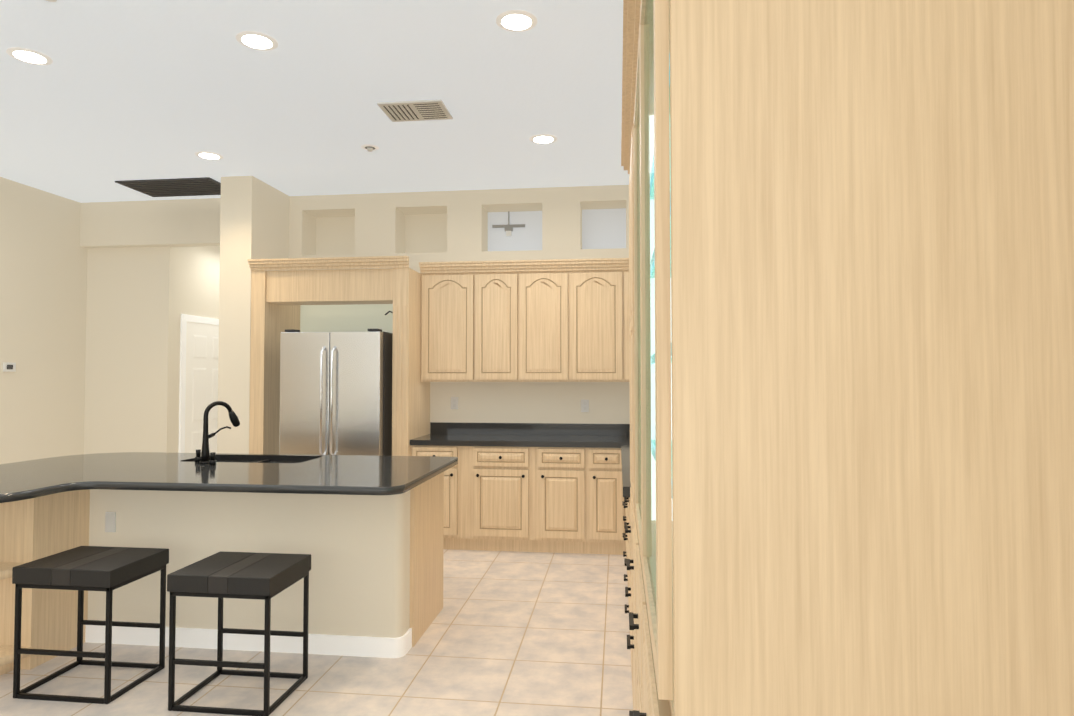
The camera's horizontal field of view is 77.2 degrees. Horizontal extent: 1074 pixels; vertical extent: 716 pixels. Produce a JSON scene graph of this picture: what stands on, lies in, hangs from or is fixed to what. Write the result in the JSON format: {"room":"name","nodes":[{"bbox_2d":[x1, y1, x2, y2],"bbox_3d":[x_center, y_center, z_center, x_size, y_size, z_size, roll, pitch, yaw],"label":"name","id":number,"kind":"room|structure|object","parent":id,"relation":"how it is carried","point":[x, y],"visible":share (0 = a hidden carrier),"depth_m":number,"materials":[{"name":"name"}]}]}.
{"room":"kitchen","nodes":[
{"label":"kitchen","id":0,"kind":"room"},
{"bbox_2d":[0,177,87,463],"bbox_3d":[-4.807,0.006,5.443,0.150,3.200,3.050,0,-2,7],"label":"wall","id":1,"kind":"structure","parent":0,"point":[43,279],"depth_m":6.28,"materials":[{"name":"beige paint"}]},
{"bbox_2d":[3,362,15,371],"bbox_3d":[-4.660,0.080,5.937,0.020,0.080,0.110,0,-2,7],"label":"thermostat","id":2,"kind":"object","parent":1,"relation":"attached to","point":[9,367],"visible":0.96,"depth_m":5.93,"materials":[{"name":"white plastic"}]},
{"bbox_2d":[84,246,178,453],"bbox_3d":[-4.187,0.045,6.828,1.050,3.200,0.150,0,-2,7],"label":"wall","id":3,"kind":"structure","parent":0,"point":[131,359],"depth_m":6.75,"materials":[{"name":"beige paint"}]},
{"bbox_2d":[176,246,219,452],"bbox_3d":[-3.572,0.209,8.160,0.150,2.950,2.650,0,-2,7],"label":"wall","id":4,"kind":"structure","parent":0,"point":[199,271],"depth_m":7.17,"materials":[{"name":"beige paint"}]},
{"bbox_2d":[178,314,218,452],"bbox_3d":[-3.558,0.610,7.325,0.072,2.100,0.960,0,-2,7],"label":"hall door","id":5,"kind":"structure","parent":4,"relation":"in","point":[199,350],"depth_m":7.13,"materials":[{"name":"white wood"}]},
{"bbox_2d":[217,176,289,453],"bbox_3d":[-2.560,0.030,6.289,0.290,3.200,0.970,0,-2,7],"label":"column","id":6,"kind":"structure","parent":0,"point":[254,217],"depth_m":5.83,"materials":[{"name":"beige paint"}]},
{"bbox_2d":[0,0,628,202],"bbox_3d":[-3.145,-1.709,3.200,9.000,0.100,13.100,0,-2,7],"label":"ceiling","id":7,"kind":"structure","parent":0,"point":[108,97],"depth_m":4.16,"materials":[{"name":"white paint"}]},
{"bbox_2d":[6,47,52,64],"bbox_3d":[-2.766,-1.642,3.666,0.206,0.005,0.206,0,-2,7],"label":"recessed light","id":8,"kind":"object","parent":7,"relation":"in","point":[26,55],"visible":1,"depth_m":3.66,"materials":[{"name":"white"}]},
{"bbox_2d":[115,177,220,196],"bbox_3d":[-3.288,-1.563,6.186,0.900,0.020,0.500,0,-2,7],"label":"ceiling vent","id":9,"kind":"object","parent":7,"relation":"in","point":[181,187],"visible":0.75,"depth_m":6.13,"materials":[{"name":"grey metal"}]},
{"bbox_2d":[195,151,222,159],"bbox_3d":[-2.588,-1.595,5.306,0.206,0.005,0.206,0,-2,7],"label":"recessed light","id":10,"kind":"object","parent":7,"relation":"in","point":[208,155],"visible":1,"depth_m":5.29,"materials":[{"name":"white"}]},
{"bbox_2d":[236,31,277,50],"bbox_3d":[-1.457,-1.647,3.498,0.206,0.005,0.206,0,-2,7],"label":"recessed light","id":11,"kind":"object","parent":7,"relation":"in","point":[257,40],"visible":1,"depth_m":3.49,"materials":[{"name":"white"}]},
{"bbox_2d":[361,144,378,151],"bbox_3d":[-1.271,-1.589,5.117,0.136,0.029,0.136,0,-2,7],"label":"sprinkler","id":12,"kind":"object","parent":7,"relation":"in","point":[369,148],"visible":1,"depth_m":5.10,"materials":[{"name":"white metal"}]},
{"bbox_2d":[377,99,452,121],"bbox_3d":[-0.793,-1.618,4.405,0.420,0.013,0.300,0,-2,7],"label":"ceiling vent","id":13,"kind":"object","parent":7,"relation":"in","point":[415,110],"visible":1,"depth_m":4.38,"materials":[{"name":"white metal"}]},
{"bbox_2d":[492,211,524,235],"bbox_3d":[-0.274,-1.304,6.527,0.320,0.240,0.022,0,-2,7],"label":"fan","id":14,"kind":"object","parent":7,"relation":"hanging from","point":[508,228],"visible":1,"depth_m":6.52,"materials":[{"name":"grey"}]},
{"bbox_2d":[496,10,536,31],"bbox_3d":[-0.100,-1.653,3.304,0.206,0.005,0.206,0,-2,7],"label":"recessed light","id":15,"kind":"object","parent":7,"relation":"in","point":[516,20],"visible":1,"depth_m":3.30,"materials":[{"name":"white"}]},
{"bbox_2d":[529,134,556,143],"bbox_3d":[0.047,-1.606,4.938,0.206,0.005,0.206,0,-2,7],"label":"recessed light","id":16,"kind":"object","parent":7,"relation":"in","point":[543,138],"visible":1,"depth_m":4.93,"materials":[{"name":"white"}]},
{"bbox_2d":[0,549,632,715],"bbox_3d":[-3.145,1.590,3.106,9.000,0.100,13.100,0,-2,7],"label":"floor","id":17,"kind":"structure","parent":0,"point":[511,633],"depth_m":3.36,"materials":[{"name":"tile"}]},
{"bbox_2d":[12,546,168,703],"bbox_3d":[-2.112,1.247,3.202,0.486,0.590,0.396,0,-2,7],"label":"stool","id":18,"kind":"object","parent":17,"relation":"on","point":[82,569],"visible":1,"depth_m":3.06,"materials":[{"name":"black metal"}]},
{"bbox_2d":[0,401,457,674],"bbox_3d":[-1.941,0.905,3.705,2.668,1.302,1.780,0,-2,7],"label":"kitchen island","id":19,"kind":"object","parent":17,"relation":"on","point":[366,532],"visible":0.96,"depth_m":3.58,"materials":[{"name":"beige paint"}]},
{"bbox_2d":[167,551,310,715],"bbox_3d":[-1.355,1.244,3.091,0.476,0.590,0.396,0,-2,7],"label":"stool","id":20,"kind":"object","parent":17,"relation":"on","point":[221,575],"visible":1,"depth_m":2.94,"materials":[{"name":"black metal"}]},
{"bbox_2d":[279,311,392,455],"bbox_3d":[-1.671,0.585,5.870,0.870,2.067,0.816,0,-2,7],"label":"fridge","id":21,"kind":"object","parent":17,"relation":"on","point":[335,393],"visible":0.62,"depth_m":5.54,"materials":[{"name":"silver metal"}]},
{"bbox_2d":[247,256,429,455],"bbox_3d":[-1.737,0.392,5.988,1.407,2.460,0.715,0,-2,7],"label":"enclosure","id":22,"kind":"object","parent":17,"relation":"on","point":[278,298],"visible":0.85,"depth_m":5.76,"materials":[{"name":"brown wood"}]},
{"bbox_2d":[411,446,465,549],"bbox_3d":[-0.793,1.180,5.911,0.471,0.880,0.628,0,-2,7],"label":"base cabinet","id":23,"kind":"object","parent":17,"relation":"on","point":[454,537],"depth_m":5.60,"materials":[{"name":"brown wood"}]},
{"bbox_2d":[466,446,533,551],"bbox_3d":[-0.277,1.178,5.848,0.570,0.880,0.628,0,-2,7],"label":"base cabinet","id":24,"kind":"object","parent":17,"relation":"on","point":[499,479],"depth_m":5.54,"materials":[{"name":"brown wood"}]},
{"bbox_2d":[410,434,629,449],"bbox_3d":[0.190,0.714,5.799,2.454,0.045,0.640,0,-2,7],"label":"countertop","id":25,"kind":"structure","parent":24,"relation":"on","point":[595,441],"depth_m":5.61,"materials":[{"name":"black stone"}]},
{"bbox_2d":[534,446,589,553],"bbox_3d":[0.225,1.176,5.788,0.440,0.880,0.628,0,-2,7],"label":"base cabinet","id":26,"kind":"object","parent":17,"relation":"on","point":[540,487],"depth_m":5.48,"materials":[{"name":"brown wood"}]},
{"bbox_2d":[590,450,625,554],"bbox_3d":[0.590,1.175,5.744,0.295,0.880,0.628,0,-2,7],"label":"base cabinet","id":27,"kind":"object","parent":17,"relation":"on","point":[607,511],"depth_m":5.44,"materials":[{"name":"brown wood"}]},
{"bbox_2d":[625,491,630,650],"bbox_3d":[0.806,1.109,3.445,0.664,0.880,0.552,0,-2,7],"label":"base cabinet","id":28,"kind":"object","parent":17,"relation":"on","point":[627,497],"depth_m":3.63,"materials":[{"name":"brown wood"}]},
{"bbox_2d":[621,443,630,498],"bbox_3d":[0.888,0.673,4.268,0.696,0.050,2.182,0,-2,7],"label":"countertop","id":29,"kind":"structure","parent":28,"relation":"on","point":[625,447],"depth_m":3.93,"materials":[{"name":"black stone"}]},
{"bbox_2d":[625,480,792,643],"bbox_3d":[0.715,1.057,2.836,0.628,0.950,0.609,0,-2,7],"label":"base cabinet","id":30,"kind":"object","parent":17,"relation":"on","point":[695,489],"depth_m":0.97,"materials":[{"name":"brown wood"}]},
{"bbox_2d":[629,496,840,531],"bbox_3d":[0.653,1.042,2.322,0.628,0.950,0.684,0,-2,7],"label":"base cabinet","id":31,"kind":"object","parent":17,"relation":"on","point":[645,511],"depth_m":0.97,"materials":[{"name":"brown wood"}]},
{"bbox_2d":[629,528,920,715],"bbox_3d":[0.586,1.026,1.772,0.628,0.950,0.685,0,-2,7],"label":"base cabinet","id":32,"kind":"object","parent":17,"relation":"on","point":[659,553],"depth_m":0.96,"materials":[{"name":"brown wood"}]},
{"bbox_2d":[633,576,1073,715],"bbox_3d":[0.524,1.011,1.256,0.628,0.950,0.615,0,-2,7],"label":"base cabinet","id":33,"kind":"object","parent":17,"relation":"on","point":[701,647],"depth_m":0.95,"materials":[{"name":"brown wood"}]},
{"bbox_2d":[80,185,629,423],"bbox_3d":[-1.545,0.036,6.514,6.070,3.200,0.360,0,-2,7],"label":"wall","id":34,"kind":"structure","parent":0,"point":[577,222],"depth_m":6.38,"materials":[{"name":"beige paint"}]},
{"bbox_2d":[420,266,481,381],"bbox_3d":[-0.737,-0.278,6.082,0.551,0.985,0.358,0,-2,7],"label":"upper cabinet","id":35,"kind":"object","parent":34,"relation":"attached to","point":[451,298],"depth_m":5.90,"materials":[{"name":"brown wood"}]},
{"bbox_2d":[451,397,457,408],"bbox_3d":[-0.766,0.419,6.240,0.070,0.114,0.011,0,-2,7],"label":"electrical outlet","id":36,"kind":"object","parent":34,"relation":"attached to","point":[454,402],"visible":1,"depth_m":6.24,"materials":[{"name":"white plastic"}]},
{"bbox_2d":[482,266,525,381],"bbox_3d":[-0.335,-0.280,6.033,0.520,0.985,0.358,0,-2,7],"label":"upper cabinet","id":37,"kind":"object","parent":34,"relation":"attached to","point":[503,287],"depth_m":5.85,"materials":[{"name":"brown wood"}]},
{"bbox_2d":[430,422,629,433],"bbox_3d":[0.228,0.648,6.109,2.454,0.105,0.020,0,-2,7],"label":"backsplash","id":38,"kind":"structure","parent":34,"relation":"attached to","point":[435,427],"depth_m":6.14,"materials":[{"name":"black stone"}]},
{"bbox_2d":[526,266,577,381],"bbox_3d":[0.077,-0.281,5.983,0.570,0.985,0.358,0,-2,7],"label":"upper cabinet","id":39,"kind":"object","parent":34,"relation":"attached to","point":[551,291],"depth_m":5.80,"materials":[{"name":"brown wood"}]},
{"bbox_2d":[581,400,588,411],"bbox_3d":[0.435,0.435,6.094,0.070,0.114,0.011,0,-2,7],"label":"electrical outlet","id":40,"kind":"object","parent":34,"relation":"attached to","point":[584,405],"visible":1,"depth_m":6.09,"materials":[{"name":"white plastic"}]},
{"bbox_2d":[578,266,629,381],"bbox_3d":[0.526,-0.283,5.929,0.594,0.985,0.358,0,-2,7],"label":"upper cabinet","id":41,"kind":"object","parent":34,"relation":"attached to","point":[603,291],"depth_m":5.75,"materials":[{"name":"brown wood"}]}
]}

